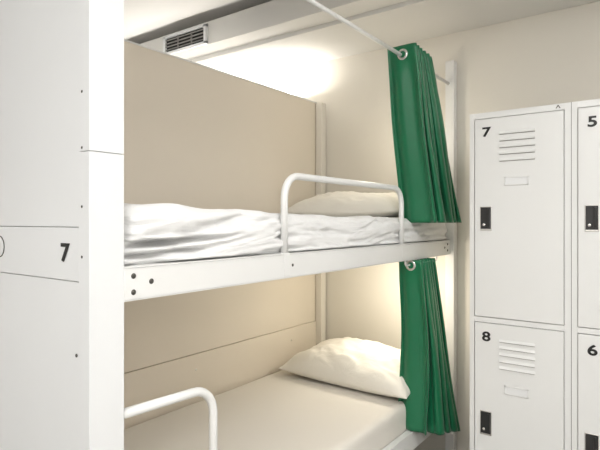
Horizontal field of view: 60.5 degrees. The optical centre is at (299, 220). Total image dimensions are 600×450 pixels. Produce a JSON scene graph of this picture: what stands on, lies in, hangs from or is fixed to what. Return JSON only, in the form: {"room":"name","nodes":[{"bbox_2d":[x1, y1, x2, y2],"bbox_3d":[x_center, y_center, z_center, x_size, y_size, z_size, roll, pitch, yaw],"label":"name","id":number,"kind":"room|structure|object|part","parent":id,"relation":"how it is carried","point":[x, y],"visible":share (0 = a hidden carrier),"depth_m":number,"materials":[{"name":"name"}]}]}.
{"room":"dormitory","nodes":[
{"label":"dormitory","id":0,"kind":"room"},
{"bbox_2d":[125,0,271,43],"bbox_3d":[-0.472,-1.290,0.793,5.300,0.100,4.920,0,0,36],"label":"ceiling","id":1,"kind":"structure","parent":0,"point":[238,5],"depth_m":3.16,"materials":[{"name":"paint"}]},
{"bbox_2d":[124,0,235,38],"bbox_3d":[0.227,-1.185,1.744,5.100,0.110,0.780,0,0,36],"label":"ceiling beam","id":2,"kind":"structure","parent":1,"relation":"attached to","point":[140,16],"depth_m":2.77,"materials":[{"name":"white paint"}]},
{"bbox_2d":[141,0,408,59],"bbox_3d":[0.600,-1.097,2.252,5.100,0.135,0.140,0,0,36],"label":"duct","id":3,"kind":"object","parent":1,"relation":"attached to","point":[274,18],"depth_m":2.76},
{"bbox_2d":[163,23,207,54],"bbox_3d":[-0.697,-1.091,3.106,0.384,0.119,0.018,0,0,36],"label":"ceiling vent","id":4,"kind":"object","parent":3,"relation":"in","point":[197,36],"visible":0.92,"depth_m":3.09,"materials":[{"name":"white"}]},
{"bbox_3d":[-0.843,-1.091,3.214,0.020,0.107,0.018,0,0,36],"label":"frame","id":5,"kind":"part","parent":4,"relation":"part of","materials":[{"name":"white metal"}]},
{"bbox_3d":[-0.697,-1.143,3.106,0.384,0.016,0.018,0,0,36],"label":"frame","id":6,"kind":"part","parent":4,"relation":"part of","materials":[{"name":"white metal"}]},
{"bbox_3d":[-0.697,-1.040,3.106,0.384,0.016,0.018,0,0,36],"label":"frame","id":7,"kind":"part","parent":4,"relation":"part of","materials":[{"name":"white metal"}]},
{"bbox_3d":[-0.550,-1.091,2.998,0.020,0.107,0.018,0,0,36],"label":"frame","id":8,"kind":"part","parent":4,"relation":"part of","materials":[{"name":"white metal"}]},
{"bbox_2d":[189,0,599,78],"bbox_3d":[0.783,-1.125,2.502,5.100,0.230,0.480,0,0,36],"label":"ceiling soffit","id":9,"kind":"structure","parent":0,"point":[409,21],"depth_m":2.74,"materials":[{"name":"white paint"}]},
{"bbox_2d":[247,1,599,449],"bbox_3d":[0.955,0.060,2.736,5.300,2.600,0.100,0,0,36],"label":"wall","id":10,"kind":"structure","parent":0,"point":[553,57],"depth_m":2.75,"materials":[{"name":"paint"}]},
{"bbox_2d":[287,88,311,93],"bbox_3d":[-0.451,-0.848,3.693,1.300,0.015,0.019,0,0,36],"label":"light","id":11,"kind":"object","parent":10,"relation":"attached to","point":[307,89],"visible":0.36,"depth_m":3.35,"materials":[{"name":"beige"}]},
{"bbox_3d":[-0.472,1.410,0.793,5.300,0.100,4.920,0,0,36],"label":"floor","id":12,"kind":"structure","parent":0,"visible":0},
{"bbox_2d":[0,0,456,449],"bbox_3d":[-0.155,0.235,2.164,0.913,2.250,2.119,0,0,36],"label":"bunk bed","id":13,"kind":"object","parent":12,"relation":"on","point":[94,121],"visible":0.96,"depth_m":1.30,"materials":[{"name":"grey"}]},
{"bbox_3d":[-0.802,0.071,1.335,0.847,0.114,0.012,0,0,36],"label":"number rail","id":14,"kind":"part","parent":13,"relation":"part of","materials":[{"name":"white metal"}]},
{"bbox_3d":[-0.424,-0.518,1.099,0.040,0.745,0.082,0,0,36],"label":"corner post","id":15,"kind":"part","parent":13,"relation":"part of","materials":[{"name":"white metal"}]},
{"bbox_3d":[-0.424,0.608,1.099,0.040,1.504,0.082,0,0,36],"label":"corner post","id":16,"kind":"part","parent":13,"relation":"part of","materials":[{"name":"white metal"}]},
{"bbox_3d":[-0.489,-0.058,2.453,0.028,1.365,2.024,0,0,36],"label":"panel","id":17,"kind":"part","parent":13,"relation":"part of","materials":[{"name":"beige laminate"}]},
{"bbox_3d":[-0.486,0.969,2.451,0.034,0.683,2.024,0,0,36],"label":"panel","id":18,"kind":"part","parent":13,"relation":"part of","materials":[{"name":"beige laminate"}]},
{"bbox_2d":[124,370,406,449],"bbox_3d":[-0.142,0.925,2.189,0.810,0.177,1.960,0,0,36],"label":"mattress","id":19,"kind":"object","parent":13,"relation":"on","point":[281,410],"visible":0.7,"depth_m":2.19,"materials":[{"name":"white fabric"}]},
{"bbox_2d":[278,337,409,398],"bbox_3d":[0.315,0.741,2.701,0.760,0.198,0.438,0,0,39],"label":"pillow","id":20,"kind":"object","parent":19,"relation":"on","point":[369,366],"visible":0.84,"depth_m":2.57,"materials":[{"name":"white fabric"}]},
{"bbox_2d":[124,203,446,265],"bbox_3d":[-0.129,0.050,2.173,0.820,0.200,1.970,0,0,36],"label":"bedding","id":21,"kind":"object","parent":13,"relation":"on","point":[161,232],"visible":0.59,"depth_m":1.43,"materials":[{"name":"white fabric"}]},
{"bbox_2d":[288,191,398,216],"bbox_3d":[0.302,-0.085,2.777,0.728,0.155,0.414,0,0,36],"label":"pillow","id":22,"kind":"object","parent":21,"relation":"on","point":[345,203],"visible":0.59,"depth_m":2.62,"materials":[{"name":"white fabric"}]},
{"bbox_3d":[0.203,0.139,1.923,0.006,0.074,1.989,0,0,36],"label":"rail","id":23,"kind":"part","parent":13,"relation":"part of","materials":[{"name":"metal"}]},
{"bbox_3d":[0.131,0.310,3.229,0.043,2.100,0.050,0,0,36],"label":"post","id":24,"kind":"part","parent":13,"relation":"part of","materials":[{"name":"paint"}]},
{"bbox_3d":[0.203,-0.730,1.933,0.016,0.016,2.024,0,0,36],"label":"curtain rod","id":25,"kind":"part","parent":13,"relation":"part of","materials":[{"name":"metal"}]},
{"bbox_3d":[0.193,1.002,1.931,0.030,0.085,1.989,0,0,36],"label":"rail","id":26,"kind":"part","parent":13,"relation":"part of","materials":[{"name":"metal"}]},
{"bbox_2d":[387,43,461,222],"bbox_3d":[0.591,-0.380,2.381,0.195,0.777,0.411,0,0,40],"label":"curtain","id":27,"kind":"object","parent":13,"relation":"hanging from","point":[424,177],"visible":0.98,"depth_m":2.30,"materials":[{"name":"green fabric"}]},
{"bbox_2d":[398,258,459,435],"bbox_3d":[0.616,0.597,2.436,0.199,0.837,0.296,0,0,36],"label":"curtain","id":28,"kind":"object","parent":13,"relation":"hanging from","point":[430,406],"visible":0.98,"depth_m":2.35,"materials":[{"name":"green fabric"}]},
{"bbox_3d":[0.806,0.255,2.743,0.048,2.210,0.047,0,0,36],"label":"post","id":29,"kind":"part","parent":13,"relation":"part of","materials":[{"name":"metal"}]},
{"bbox_3d":[1.322,0.428,2.020,1.140,1.745,0.478,0,0,36],"label":"carcass","id":30,"kind":"object","parent":12,"relation":"on","visible":0},
{"bbox_2d":[470,114,475,449],"bbox_3d":[0.723,0.427,2.150,0.020,1.745,0.022,0,0,36],"label":"stile","id":31,"kind":"object","parent":30,"relation":"attached to","point":[472,121],"visible":0.97,"depth_m":2.14,"materials":[{"name":"metal"}]},
{"bbox_2d":[474,103,563,119],"bbox_3d":[0.869,-0.433,2.044,0.380,0.024,0.021,0,0,36],"label":"rail","id":32,"kind":"object","parent":30,"relation":"attached to","point":[546,108],"visible":0.81,"depth_m":2.03,"materials":[{"name":"metal"}]},
{"bbox_2d":[474,316,563,330],"bbox_3d":[0.869,0.405,2.044,0.380,0.021,0.021,0,0,36],"label":"rail","id":33,"kind":"object","parent":30,"relation":"attached to","point":[476,318],"visible":0.81,"depth_m":2.03,"materials":[{"name":"metal"}]},
{"bbox_2d":[475,110,563,324],"bbox_3d":[0.863,-0.013,2.040,0.332,0.810,0.018,0,0,36],"label":"door","id":34,"kind":"structure","parent":30,"relation":"attached to","point":[519,263],"depth_m":2.02,"materials":[{"name":"white metal"}]},
{"bbox_2d":[480,207,491,230],"bbox_3d":[0.760,-0.010,2.103,0.047,0.098,0.004,0,0,36],"label":"plate","id":35,"kind":"object","parent":34,"relation":"attached to","point":[480,207],"depth_m":2.10,"materials":[{"name":"metal"}]},
{"bbox_2d":[481,207,490,228],"bbox_3d":[0.759,-0.012,2.101,0.041,0.088,0.002,0,0,36],"label":"handle","id":36,"kind":"object","parent":35,"relation":"attached to","point":[483,209],"depth_m":2.10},
{"bbox_2d":[487,209,489,226],"bbox_3d":[0.767,-0.012,2.091,0.011,0.076,0.007,0,0,36],"label":"handle grip","id":37,"kind":"object","parent":36,"relation":"attached to","point":[488,210],"depth_m":2.09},
{"bbox_2d":[482,127,490,136],"bbox_3d":[0.763,-0.364,2.101,0.035,0.040,0.001,0,0,36],"label":"locker number","id":38,"kind":"object","parent":34,"relation":"attached to","point":[488,128],"depth_m":2.10,"materials":[{"name":"black paint"}]},
{"bbox_2d":[505,177,526,183],"bbox_3d":[0.856,-0.160,2.034,0.088,0.029,0.002,0,0,36],"label":"door card slot","id":39,"kind":"object","parent":34,"relation":"attached to","point":[513,180],"visible":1,"depth_m":2.03,"materials":[{"name":"white metal"}]},
{"bbox_2d":[499,156,534,160],"bbox_3d":[0.856,-0.247,2.030,0.135,0.010,0.006,0,0,36],"label":"louvres","id":40,"kind":"object","parent":34,"relation":"attached to","point":[528,157],"visible":1,"depth_m":2.03,"materials":[{"name":"metal"}]},
{"bbox_2d":[499,135,534,140],"bbox_3d":[0.856,-0.328,2.030,0.135,0.010,0.006,0,0,36],"label":"louvres","id":41,"kind":"object","parent":34,"relation":"attached to","point":[531,136],"visible":1,"depth_m":2.03,"materials":[{"name":"metal"}]},
{"bbox_2d":[499,149,534,153],"bbox_3d":[0.856,-0.274,2.030,0.135,0.010,0.006,0,0,36],"label":"louvres","id":42,"kind":"object","parent":34,"relation":"attached to","point":[529,150],"visible":1,"depth_m":2.03,"materials":[{"name":"metal"}]},
{"bbox_2d":[499,142,534,147],"bbox_3d":[0.856,-0.301,2.030,0.135,0.010,0.006,0,0,36],"label":"louvres","id":43,"kind":"object","parent":34,"relation":"attached to","point":[530,143],"visible":1,"depth_m":2.03,"materials":[{"name":"metal"}]},
{"bbox_2d":[499,128,534,133],"bbox_3d":[0.856,-0.355,2.030,0.135,0.010,0.006,0,0,36],"label":"louvres","id":44,"kind":"object","parent":34,"relation":"attached to","point":[532,129],"visible":1,"depth_m":2.03,"materials":[{"name":"metal"}]},
{"bbox_2d":[475,321,563,449],"bbox_3d":[0.863,0.839,2.040,0.332,0.842,0.018,0,0,36],"label":"door","id":45,"kind":"structure","parent":30,"relation":"attached to","point":[536,422],"depth_m":2.02,"materials":[{"name":"white metal"}]},
{"bbox_2d":[480,410,491,435],"bbox_3d":[0.760,0.826,2.103,0.047,0.098,0.004,0,0,36],"label":"plate","id":46,"kind":"object","parent":45,"relation":"attached to","point":[480,410],"depth_m":2.10,"materials":[{"name":"metal"}]},
{"bbox_2d":[481,411,490,434],"bbox_3d":[0.759,0.824,2.101,0.041,0.088,0.002,0,0,36],"label":"handle","id":47,"kind":"object","parent":46,"relation":"attached to","point":[483,414],"depth_m":2.10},
{"bbox_2d":[487,414,489,432],"bbox_3d":[0.767,0.824,2.091,0.011,0.076,0.007,0,0,36],"label":"handle grip","id":48,"kind":"object","parent":47,"relation":"attached to","point":[488,415],"depth_m":2.09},
{"bbox_2d":[482,331,489,340],"bbox_3d":[0.761,0.472,2.102,0.034,0.040,0.001,0,0,36],"label":"locker number","id":49,"kind":"object","parent":45,"relation":"attached to","point":[483,333],"depth_m":2.10,"materials":[{"name":"black paint"}]},
{"bbox_2d":[505,387,526,396],"bbox_3d":[0.856,0.676,2.034,0.088,0.029,0.002,0,0,36],"label":"door card slot","id":50,"kind":"object","parent":45,"relation":"attached to","point":[513,391],"visible":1,"depth_m":2.03,"materials":[{"name":"white metal"}]},
{"bbox_2d":[499,359,534,367],"bbox_3d":[0.856,0.562,2.030,0.135,0.010,0.006,0,0,36],"label":"louvres","id":51,"kind":"object","parent":45,"relation":"attached to","point":[500,360],"visible":1,"depth_m":2.03,"materials":[{"name":"metal"}]},
{"bbox_2d":[499,366,534,374],"bbox_3d":[0.856,0.589,2.030,0.135,0.010,0.006,0,0,36],"label":"louvres","id":52,"kind":"object","parent":45,"relation":"attached to","point":[500,367],"visible":1,"depth_m":2.03,"materials":[{"name":"metal"}]},
{"bbox_2d":[499,339,534,346],"bbox_3d":[0.856,0.481,2.030,0.135,0.010,0.006,0,0,36],"label":"louvres","id":53,"kind":"object","parent":45,"relation":"attached to","point":[500,340],"visible":1,"depth_m":2.03,"materials":[{"name":"metal"}]},
{"bbox_2d":[499,346,534,353],"bbox_3d":[0.856,0.508,2.030,0.135,0.010,0.006,0,0,36],"label":"louvres","id":54,"kind":"object","parent":45,"relation":"attached to","point":[500,347],"visible":1,"depth_m":2.03,"materials":[{"name":"metal"}]},
{"bbox_2d":[499,352,534,360],"bbox_3d":[0.856,0.535,2.030,0.135,0.010,0.006,0,0,36],"label":"louvres","id":55,"kind":"object","parent":45,"relation":"attached to","point":[501,354],"visible":1,"depth_m":2.03,"materials":[{"name":"metal"}]},
{"bbox_2d":[564,101,577,449],"bbox_3d":[1.020,0.427,1.932,0.044,1.745,0.022,0,0,36],"label":"stile","id":56,"kind":"object","parent":30,"relation":"attached to","point":[567,106],"visible":0.97,"depth_m":1.92,"materials":[{"name":"metal"}]},
{"bbox_2d":[571,102,571,449],"bbox_3d":[1.015,0.428,1.922,0.002,1.745,0.002,0,0,36],"label":"stile seam","id":57,"kind":"object","parent":56,"relation":"attached to","point":[571,102],"depth_m":1.92,"materials":[{"name":"white metal"}]},
{"bbox_2d":[577,99,599,107],"bbox_3d":[1.175,-0.433,1.819,0.380,0.024,0.021,0,0,36],"label":"rail","id":58,"kind":"object","parent":30,"relation":"attached to","point":[595,102],"visible":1,"depth_m":1.89,"materials":[{"name":"metal"}]},
{"bbox_2d":[578,106,599,328],"bbox_3d":[1.170,-0.013,1.815,0.332,0.810,0.018,0,0,36],"label":"door","id":59,"kind":"structure","parent":30,"relation":"attached to","point":[588,137],"depth_m":1.89,"materials":[{"name":"white metal"}]},
{"bbox_2d":[585,205,598,231],"bbox_3d":[1.067,-0.010,1.878,0.047,0.098,0.004,0,0,36],"label":"plate","id":60,"kind":"object","parent":59,"relation":"attached to","point":[585,205],"depth_m":1.87,"materials":[{"name":"metal"}]},
{"bbox_2d":[585,206,597,229],"bbox_3d":[1.065,-0.012,1.876,0.041,0.088,0.002,0,0,36],"label":"handle","id":61,"kind":"object","parent":60,"relation":"attached to","point":[589,210],"depth_m":1.88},
{"bbox_2d":[594,207,596,227],"bbox_3d":[1.073,-0.012,1.866,0.011,0.076,0.007,0,0,36],"label":"handle grip","id":62,"kind":"object","parent":61,"relation":"attached to","point":[595,208],"depth_m":1.86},
{"bbox_2d":[588,116,596,126],"bbox_3d":[1.067,-0.364,1.877,0.030,0.039,0.001,0,0,36],"label":"locker number","id":63,"kind":"object","parent":59,"relation":"attached to","point":[590,117],"depth_m":1.88,"materials":[{"name":"black paint"}]},
{"bbox_2d":[578,333,599,449],"bbox_3d":[1.170,0.839,1.815,0.332,0.842,0.018,0,0,36],"label":"door","id":64,"kind":"structure","parent":30,"relation":"attached to","point":[588,365],"depth_m":1.89,"materials":[{"name":"white metal"}]},
{"bbox_2d":[585,432,598,449],"bbox_3d":[1.067,0.826,1.878,0.047,0.098,0.004,0,0,36],"label":"plate","id":65,"kind":"object","parent":64,"relation":"attached to","point":[585,432],"depth_m":1.86,"materials":[{"name":"metal"}]},
{"bbox_2d":[585,434,597,449],"bbox_3d":[1.065,0.824,1.876,0.041,0.088,0.002,0,0,36],"label":"handle","id":66,"kind":"object","parent":65,"relation":"attached to","point":[589,439],"depth_m":1.88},
{"bbox_2d":[594,437,596,449],"bbox_3d":[1.073,0.824,1.866,0.011,0.076,0.007,0,0,36],"label":"handle grip","id":67,"kind":"object","parent":66,"relation":"attached to","point":[595,439],"depth_m":1.86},
{"bbox_2d":[587,345,597,355],"bbox_3d":[1.068,0.472,1.877,0.033,0.040,0.001,0,0,36],"label":"locker number","id":68,"kind":"object","parent":64,"relation":"attached to","point":[590,349],"depth_m":1.88,"materials":[{"name":"black paint"}]},
{"bbox_2d":[578,327,599,334],"bbox_3d":[1.175,0.405,1.819,0.380,0.021,0.021,0,0,36],"label":"rail","id":69,"kind":"object","parent":30,"relation":"attached to","point":[584,330],"visible":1,"depth_m":1.89,"materials":[{"name":"metal"}]}
]}

